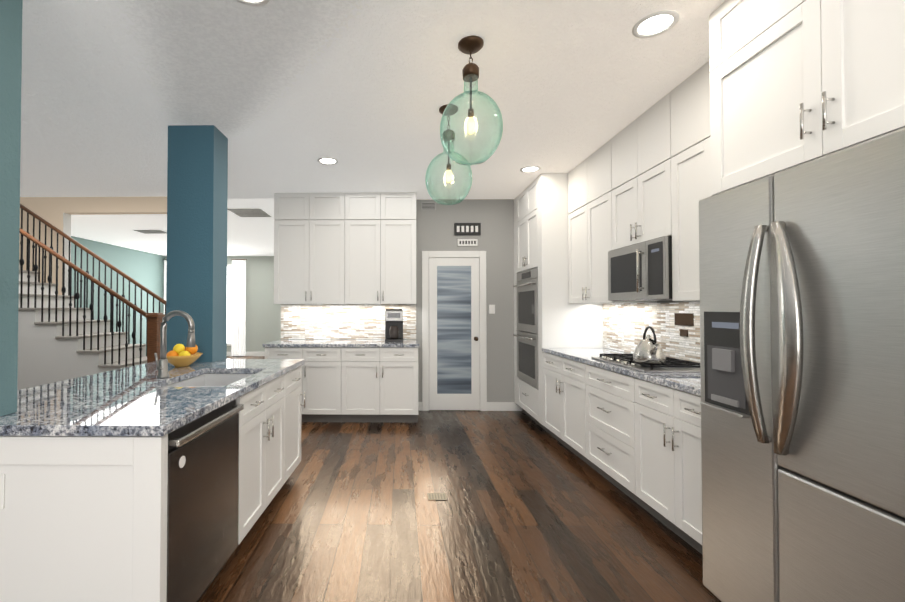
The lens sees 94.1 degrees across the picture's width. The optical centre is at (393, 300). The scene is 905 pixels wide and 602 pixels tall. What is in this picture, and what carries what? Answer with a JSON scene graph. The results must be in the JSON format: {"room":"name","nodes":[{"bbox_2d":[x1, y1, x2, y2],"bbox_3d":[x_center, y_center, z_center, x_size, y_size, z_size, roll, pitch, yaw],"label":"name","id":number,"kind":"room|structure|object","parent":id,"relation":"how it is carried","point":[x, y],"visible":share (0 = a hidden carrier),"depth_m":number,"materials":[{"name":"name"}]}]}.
{"room":"kitchen","nodes":[
{"label":"kitchen","id":0,"kind":"room"},
{"bbox_2d":[0,0,22,415],"bbox_3d":[-2.761,-0.469,1.648,2.520,1.823,0.100,0,-1,1],"label":"wall","id":1,"kind":"structure","parent":0,"point":[10,71],"depth_m":1.63,"materials":[{"name":"teal paint"}]},
{"bbox_2d":[19,197,70,294],"bbox_3d":[-6.577,0.046,5.389,4.775,2.739,0.122,0,-1,1],"label":"wall","id":2,"kind":"structure","parent":0,"point":[50,210],"depth_m":5.31,"materials":[{"name":"beige paint"}]},
{"bbox_2d":[64,197,166,214],"bbox_3d":[-3.280,-1.224,5.358,1.830,0.199,0.120,0,-1,1],"label":"header","id":3,"kind":"object","parent":2,"relation":"attached to","point":[108,205],"visible":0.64,"depth_m":5.30,"materials":[{"name":"beige paint"}]},
{"bbox_2d":[71,236,165,343],"bbox_3d":[-6.377,0.093,8.522,0.120,2.740,6.148,0,-1,1],"label":"wall","id":4,"kind":"structure","parent":0,"point":[145,269],"depth_m":9.78,"materials":[{"name":"teal paint"}]},
{"bbox_2d":[165,256,280,351],"bbox_3d":[-1.986,0.138,11.469,8.570,2.740,0.120,0,-1,1],"label":"wall","id":5,"kind":"structure","parent":0,"point":[263,318],"depth_m":11.43,"materials":[{"name":"grey paint"}]},
{"bbox_2d":[227,264,231,345],"bbox_3d":[-5.122,0.107,11.439,1.740,2.240,0.028,0,-1,1],"label":"window","id":6,"kind":"structure","parent":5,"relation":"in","point":[229,289],"depth_m":11.43,"materials":[{"name":"white glass"}]},
{"bbox_2d":[227,352,264,355],"bbox_3d":[-3.821,1.447,11.406,4.898,0.120,0.018,0,-1,1],"label":"baseboard","id":7,"kind":"structure","parent":5,"relation":"attached to","point":[252,353],"depth_m":11.40,"materials":[{"name":"white wood"}]},
{"bbox_2d":[20,0,724,255],"bbox_3d":[-3.246,-1.371,4.299,11.470,0.060,15.300,0,-1,1],"label":"ceiling","id":8,"kind":"structure","parent":0,"point":[282,96],"depth_m":2.71,"materials":[{"name":"paint"}]},
{"bbox_2d":[133,230,166,233],"bbox_3d":[-4.479,-1.284,7.743,0.500,0.008,0.350,0,-1,1],"label":"ceiling vent","id":9,"kind":"object","parent":8,"relation":"in","point":[152,231],"visible":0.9,"depth_m":7.69,"materials":[{"name":"grey metal"}]},
{"bbox_2d":[227,208,271,216],"bbox_3d":[-2.127,-1.307,6.207,0.490,0.008,0.550,0,-1,1],"label":"ceiling vent","id":10,"kind":"object","parent":8,"relation":"in","point":[256,212],"visible":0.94,"depth_m":6.15,"materials":[{"name":"grey metal"}]},
{"bbox_2d":[236,0,269,5],"bbox_3d":[-0.638,-1.373,1.839,0.200,0.008,0.200,0,-1,1],"label":"recessed light","id":11,"kind":"object","parent":8,"relation":"in","point":[255,3],"visible":1,"depth_m":1.91,"materials":[{"name":"white"}]},
{"bbox_2d":[317,157,337,164],"bbox_3d":[-0.625,-1.340,3.999,0.200,0.008,0.200,0,-1,1],"label":"recessed light","id":12,"kind":"object","parent":8,"relation":"in","point":[327,160],"visible":0.98,"depth_m":3.99,"materials":[{"name":"white plastic"}]},
{"bbox_2d":[425,104,472,204],"bbox_3d":[0.393,-1.018,2.948,0.332,0.684,0.332,0,-1,1],"label":"pendant light","id":13,"kind":"object","parent":8,"relation":"hanging from","point":[448,175],"visible":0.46,"depth_m":2.92,"materials":[{"name":"green glass"}]},
{"bbox_2d":[440,35,502,164],"bbox_3d":[0.413,-1.049,2.218,0.332,0.644,0.332,0,-1,1],"label":"pendant light","id":14,"kind":"object","parent":8,"relation":"hanging from","point":[470,45],"visible":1,"depth_m":2.20,"materials":[{"name":"green glass"}]},
{"bbox_2d":[520,166,540,172],"bbox_3d":[1.393,-1.337,4.238,0.200,0.008,0.200,0,-1,1],"label":"recessed light","id":15,"kind":"object","parent":8,"relation":"in","point":[527,169],"visible":1,"depth_m":4.23,"materials":[{"name":"white"}]},
{"bbox_2d":[632,10,679,37],"bbox_3d":[1.300,-1.370,2.070,0.200,0.008,0.200,0,-1,1],"label":"recessed light","id":16,"kind":"object","parent":8,"relation":"in","point":[647,26],"visible":1,"depth_m":2.06,"materials":[{"name":"white plastic"}]},
{"bbox_2d":[281,199,514,410],"bbox_3d":[0.373,0.047,5.483,3.670,2.740,0.120,0,-1,1],"label":"wall","id":17,"kind":"structure","parent":0,"point":[435,228],"depth_m":5.42,"materials":[{"name":"grey paint"}]},
{"bbox_2d":[274,192,415,303],"bbox_3d":[-0.585,-0.641,5.242,1.742,1.365,0.404,0,-1,1],"label":"upper cabinet","id":18,"kind":"object","parent":17,"relation":"attached to","point":[344,248],"visible":1,"depth_m":5.08,"materials":[{"name":"white wood"}]},
{"bbox_2d":[281,305,415,339],"bbox_3d":[-0.582,0.273,5.424,1.762,0.453,0.016,0,-1,1],"label":"backsplash","id":19,"kind":"structure","parent":17,"relation":"attached to","point":[332,321],"depth_m":5.42,"materials":[{"name":"tile"}]},
{"bbox_2d":[421,202,435,209],"bbox_3d":[0.462,-1.234,5.433,0.190,0.100,0.012,0,-1,1],"label":"air vent","id":20,"kind":"object","parent":17,"relation":"in","point":[428,205],"visible":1,"depth_m":5.43,"materials":[{"name":"grey metal"}]},
{"bbox_2d":[422,251,486,410],"bbox_3d":[0.791,0.383,5.373,0.830,2.065,0.072,0,-1,1],"label":"pantry door","id":21,"kind":"structure","parent":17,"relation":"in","point":[454,355],"depth_m":5.40,"materials":[{"name":"white wood"}]},
{"bbox_2d":[454,223,480,245],"bbox_3d":[0.966,-0.864,5.416,0.340,0.300,0.019,0,-1,1],"label":"kitchen sign","id":22,"kind":"object","parent":17,"relation":"attached to","point":[467,228],"visible":1,"depth_m":5.41,"materials":[{"name":"grey"}]},
{"bbox_2d":[418,402,521,410],"bbox_3d":[1.251,1.361,5.381,1.906,0.110,0.014,0,-1,1],"label":"baseboard","id":23,"kind":"structure","parent":17,"relation":"attached to","point":[502,406],"depth_m":5.37,"materials":[{"name":"white wood"}]},
{"bbox_2d":[489,305,494,313],"bbox_3d":[1.282,0.106,5.402,0.075,0.118,0.009,0,-1,1],"label":"light switch","id":24,"kind":"object","parent":17,"relation":"attached to","point":[491,309],"visible":1,"depth_m":5.40,"materials":[{"name":"white plastic"}]},
{"bbox_2d":[198,356,720,601],"bbox_3d":[-3.246,1.429,4.257,11.470,0.060,15.300,0,-1,1],"label":"floor","id":25,"kind":"structure","parent":0,"point":[529,509],"depth_m":2.52,"materials":[{"name":"brown wood"}]},
{"bbox_2d":[0,435,127,601],"bbox_3d":[-1.671,0.925,1.826,0.582,0.876,0.668,0,-1,1],"label":"island end panel","id":26,"kind":"object","parent":25,"relation":"on","point":[84,470],"depth_m":1.49,"materials":[{"name":"white wood"}]},
{"bbox_2d":[0,474,4,508],"bbox_3d":[-1.433,0.682,1.494,0.080,0.125,0.008,0,-1,1],"label":"outlet","id":27,"kind":"object","parent":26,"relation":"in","point":[2,491],"visible":1,"depth_m":1.49,"materials":[{"name":"white plastic"}]},
{"bbox_2d":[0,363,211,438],"bbox_3d":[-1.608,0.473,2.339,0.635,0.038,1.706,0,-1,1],"label":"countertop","id":28,"kind":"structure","parent":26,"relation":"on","point":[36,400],"depth_m":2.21,"materials":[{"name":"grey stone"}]},
{"bbox_2d":[154,310,195,377],"bbox_3d":[-1.296,0.255,2.478,0.225,0.401,0.100,0,-1,1],"label":"faucet","id":29,"kind":"object","parent":28,"relation":"on","point":[162,366],"visible":1,"depth_m":2.48,"materials":[{"name":"silver metal"}]},
{"bbox_2d":[166,344,202,366],"bbox_3d":[-1.501,0.383,2.966,0.270,0.160,0.270,0,-1,1],"label":"fruit bowl","id":30,"kind":"object","parent":28,"relation":"on","point":[179,355],"visible":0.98,"depth_m":2.92,"materials":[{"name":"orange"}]},
{"bbox_2d":[8,359,303,438],"bbox_3d":[-1.040,0.475,2.432,0.628,0.038,1.910,0,-1,1],"label":"countertop","id":31,"kind":"structure","parent":26,"relation":"on","point":[133,412],"depth_m":1.73,"materials":[{"name":"grey stone"}]},
{"bbox_2d":[164,374,252,386],"bbox_3d":[-1.097,0.595,2.531,0.493,0.194,0.706,0,-1,1],"label":"undermount sink","id":32,"kind":"object","parent":31,"relation":"in","point":[212,380],"visible":0.04,"depth_m":2.87,"materials":[{"name":"silver metal"}]},
{"bbox_2d":[17,204,165,389],"bbox_3d":[-3.541,-0.048,4.822,3.216,2.910,0.872,0,-1,1],"label":"staircase","id":33,"kind":"structure","parent":25,"relation":"on","point":[62,337],"depth_m":4.45,"materials":[{"name":"white"}]},
{"bbox_2d":[163,259,166,313],"bbox_3d":[-6.053,0.175,11.368,0.440,2.622,0.060,0,-1,1],"label":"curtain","id":34,"kind":"object","parent":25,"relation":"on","point":[165,271],"visible":0.15,"depth_m":11.37,"materials":[{"name":"white fabric"}]},
{"bbox_2d":[166,125,227,361],"bbox_3d":[-1.560,0.015,3.333,0.360,2.740,0.260,0,-1,1],"label":"column","id":35,"kind":"structure","parent":25,"relation":"on","point":[197,201],"depth_m":3.21,"materials":[{"name":"blue paint"}]},
{"bbox_2d":[167,399,243,601],"bbox_3d":[-1.083,0.928,1.838,0.634,0.868,0.610,0,-1,1],"label":"dishwasher","id":36,"kind":"object","parent":25,"relation":"on","point":[202,505],"visible":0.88,"depth_m":1.76,"materials":[{"name":"black metal"}]},
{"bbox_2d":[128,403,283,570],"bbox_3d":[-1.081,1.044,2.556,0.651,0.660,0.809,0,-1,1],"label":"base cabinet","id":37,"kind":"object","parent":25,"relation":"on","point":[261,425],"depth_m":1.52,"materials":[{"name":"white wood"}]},
{"bbox_2d":[231,259,246,355],"bbox_3d":[-4.199,0.174,11.340,0.430,2.622,0.060,0,-1,1],"label":"curtain","id":38,"kind":"object","parent":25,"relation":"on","point":[238,330],"visible":1,"depth_m":11.34,"materials":[{"name":"white fabric"}]},
{"bbox_2d":[204,367,303,482],"bbox_3d":[-1.051,0.944,3.085,0.636,0.876,0.491,0,-1,1],"label":"base cabinet","id":39,"kind":"object","parent":25,"relation":"on","point":[288,390],"depth_m":3.02,"materials":[{"name":"white wood"}]},
{"bbox_2d":[262,340,419,422],"bbox_3d":[-0.592,0.954,5.068,1.794,0.915,0.704,0,-1,1],"label":"base cabinet","id":40,"kind":"object","parent":25,"relation":"on","point":[359,380],"visible":0.9,"depth_m":4.76,"materials":[{"name":"white wood"}]},
{"bbox_2d":[385,309,402,341],"bbox_3d":[0.013,0.299,5.164,0.220,0.395,0.262,0,-1,1],"label":"coffee maker","id":41,"kind":"object","parent":40,"relation":"on","point":[393,325],"visible":1,"depth_m":5.05,"materials":[{"name":"black plastic"}]},
{"bbox_2d":[427,493,446,499],"bbox_3d":[0.309,1.375,2.933,0.130,0.006,0.100,0,-1,1],"label":"floor vent","id":42,"kind":"object","parent":25,"relation":"in","point":[436,496],"visible":1,"depth_m":2.93,"materials":[{"name":"beige metal"}]},
{"bbox_2d":[514,173,602,435],"bbox_3d":[1.858,0.039,4.864,0.674,2.737,1.064,0,-1,1],"label":"tall cabinet","id":43,"kind":"object","parent":25,"relation":"on","point":[541,214],"visible":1,"depth_m":4.35,"materials":[{"name":"white wood"}]},
{"bbox_2d":[513,268,538,388],"bbox_3d":[1.815,0.298,4.857,0.646,1.310,0.790,0,-1,1],"label":"double wall oven","id":44,"kind":"object","parent":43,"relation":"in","point":[527,325],"visible":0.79,"depth_m":4.79,"materials":[{"name":"silver metal"}]},
{"bbox_2d":[543,352,577,455],"bbox_3d":[1.862,0.955,3.850,0.636,0.876,0.928,0,-1,1],"label":"base cabinet","id":45,"kind":"object","parent":25,"relation":"on","point":[560,381],"depth_m":3.88,"materials":[{"name":"white wood"}]},
{"bbox_2d":[574,360,621,490],"bbox_3d":[1.849,0.943,3.051,0.636,0.876,0.792,0,-1,1],"label":"base cabinet","id":46,"kind":"object","parent":25,"relation":"on","point":[599,390],"depth_m":3.17,"materials":[{"name":"white wood"}]},
{"bbox_2d":[622,376,702,554],"bbox_3d":[1.839,0.932,2.343,0.636,0.876,0.748,0,-1,1],"label":"base cabinet","id":47,"kind":"object","parent":25,"relation":"on","point":[634,435],"depth_m":2.44,"materials":[{"name":"white wood"}]},
{"bbox_2d":[542,348,700,395],"bbox_3d":[1.838,0.485,3.148,0.630,0.038,2.346,0,-1,1],"label":"countertop","id":48,"kind":"structure","parent":47,"relation":"on","point":[688,382],"depth_m":2.68,"materials":[{"name":"grey stone"}]},
{"bbox_2d":[591,354,699,371],"bbox_3d":[1.871,0.445,3.054,0.500,0.040,0.740,0,-1,1],"label":"gas cooktop","id":49,"kind":"object","parent":48,"relation":"in","point":[670,364],"visible":0.67,"depth_m":2.82,"materials":[{"name":"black metal"}]},
{"bbox_2d":[633,326,665,363],"bbox_3d":[1.758,0.296,2.845,0.196,0.248,0.241,0,-1,1],"label":"kettle","id":50,"kind":"object","parent":49,"relation":"on","point":[648,350],"visible":1,"depth_m":2.81,"materials":[{"name":"silver metal"}]},
{"bbox_2d":[699,127,904,601],"bbox_3d":[1.740,0.439,1.477,0.794,1.835,0.910,0,-1,1],"label":"refrigerator","id":51,"kind":"object","parent":25,"relation":"on","point":[802,314],"visible":1,"depth_m":1.42,"materials":[{"name":"grey metal"}]},
{"bbox_2d":[709,0,904,194],"bbox_3d":[1.806,-0.935,1.468,0.673,0.892,1.047,0,-1,1],"label":"upper cabinet","id":52,"kind":"object","parent":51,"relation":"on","point":[793,83],"visible":0.96,"depth_m":1.56,"materials":[{"name":"white wood"}]},
{"bbox_2d":[606,300,699,353],"bbox_3d":[2.200,-0.020,1.030,0.120,2.740,8.970,0,-1,1],"label":"wall","id":53,"kind":"structure","parent":0,"point":[669,301],"depth_m":3.28,"materials":[{"name":"grey paint"}]},
{"bbox_2d":[568,141,607,211],"bbox_3d":[1.996,-1.127,3.898,0.365,0.435,0.892,0,-1,1],"label":"upper cabinet","id":54,"kind":"object","parent":53,"relation":"attached to","point":[588,181],"depth_m":3.85,"materials":[{"name":"white wood"}]},
{"bbox_2d":[568,196,656,303],"bbox_3d":[1.995,-0.444,3.856,0.365,0.927,0.954,0,-1,1],"label":"upper cabinet","id":55,"kind":"object","parent":53,"relation":"attached to","point":[587,226],"depth_m":3.85,"materials":[{"name":"white wood"}]},
{"bbox_2d":[608,164,659,250],"bbox_3d":[1.983,-0.669,3.069,0.365,0.499,0.750,0,-1,1],"label":"upper cabinet","id":56,"kind":"object","parent":53,"relation":"attached to","point":[645,176],"depth_m":3.10,"materials":[{"name":"white wood"}]},
{"bbox_2d":[608,236,671,300],"bbox_3d":[1.938,-0.211,3.062,0.445,0.408,0.744,0,-1,1],"label":"over-the-range microwave","id":57,"kind":"object","parent":56,"relation":"attached to","point":[641,271],"visible":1,"depth_m":2.93,"materials":[{"name":"silver metal"}]},
{"bbox_2d":[608,93,667,191],"bbox_3d":[1.983,-1.139,3.076,0.365,0.435,0.752,0,-1,1],"label":"upper cabinet","id":58,"kind":"object","parent":53,"relation":"attached to","point":[641,145],"depth_m":3.05,"materials":[{"name":"white wood"}]},
{"bbox_2d":[603,302,699,362],"bbox_3d":[2.162,0.238,3.147,0.016,0.453,2.346,0,-1,1],"label":"backsplash","id":59,"kind":"structure","parent":53,"relation":"attached to","point":[625,325],"depth_m":3.46,"materials":[{"name":"tile"}]},
{"bbox_2d":[674,313,693,336],"bbox_3d":[2.149,0.176,3.083,0.007,0.170,0.200,0,-1,1],"label":"outlet","id":60,"kind":"object","parent":59,"relation":"attached to","point":[685,319],"visible":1,"depth_m":3.07,"materials":[{"name":"brown plastic"}]},
{"bbox_2d":[660,132,712,300],"bbox_3d":[1.973,-0.466,2.370,0.365,0.927,0.764,0,-1,1],"label":"upper cabinet","id":61,"kind":"object","parent":53,"relation":"attached to","point":[685,175],"depth_m":2.57,"materials":[{"name":"white wood"}]},
{"bbox_2d":[668,60,710,155],"bbox_3d":[1.972,-1.150,2.349,0.365,0.435,0.702,0,-1,1],"label":"upper cabinet","id":62,"kind":"object","parent":53,"relation":"attached to","point":[689,101],"depth_m":2.52,"materials":[{"name":"white wood"}]}
]}

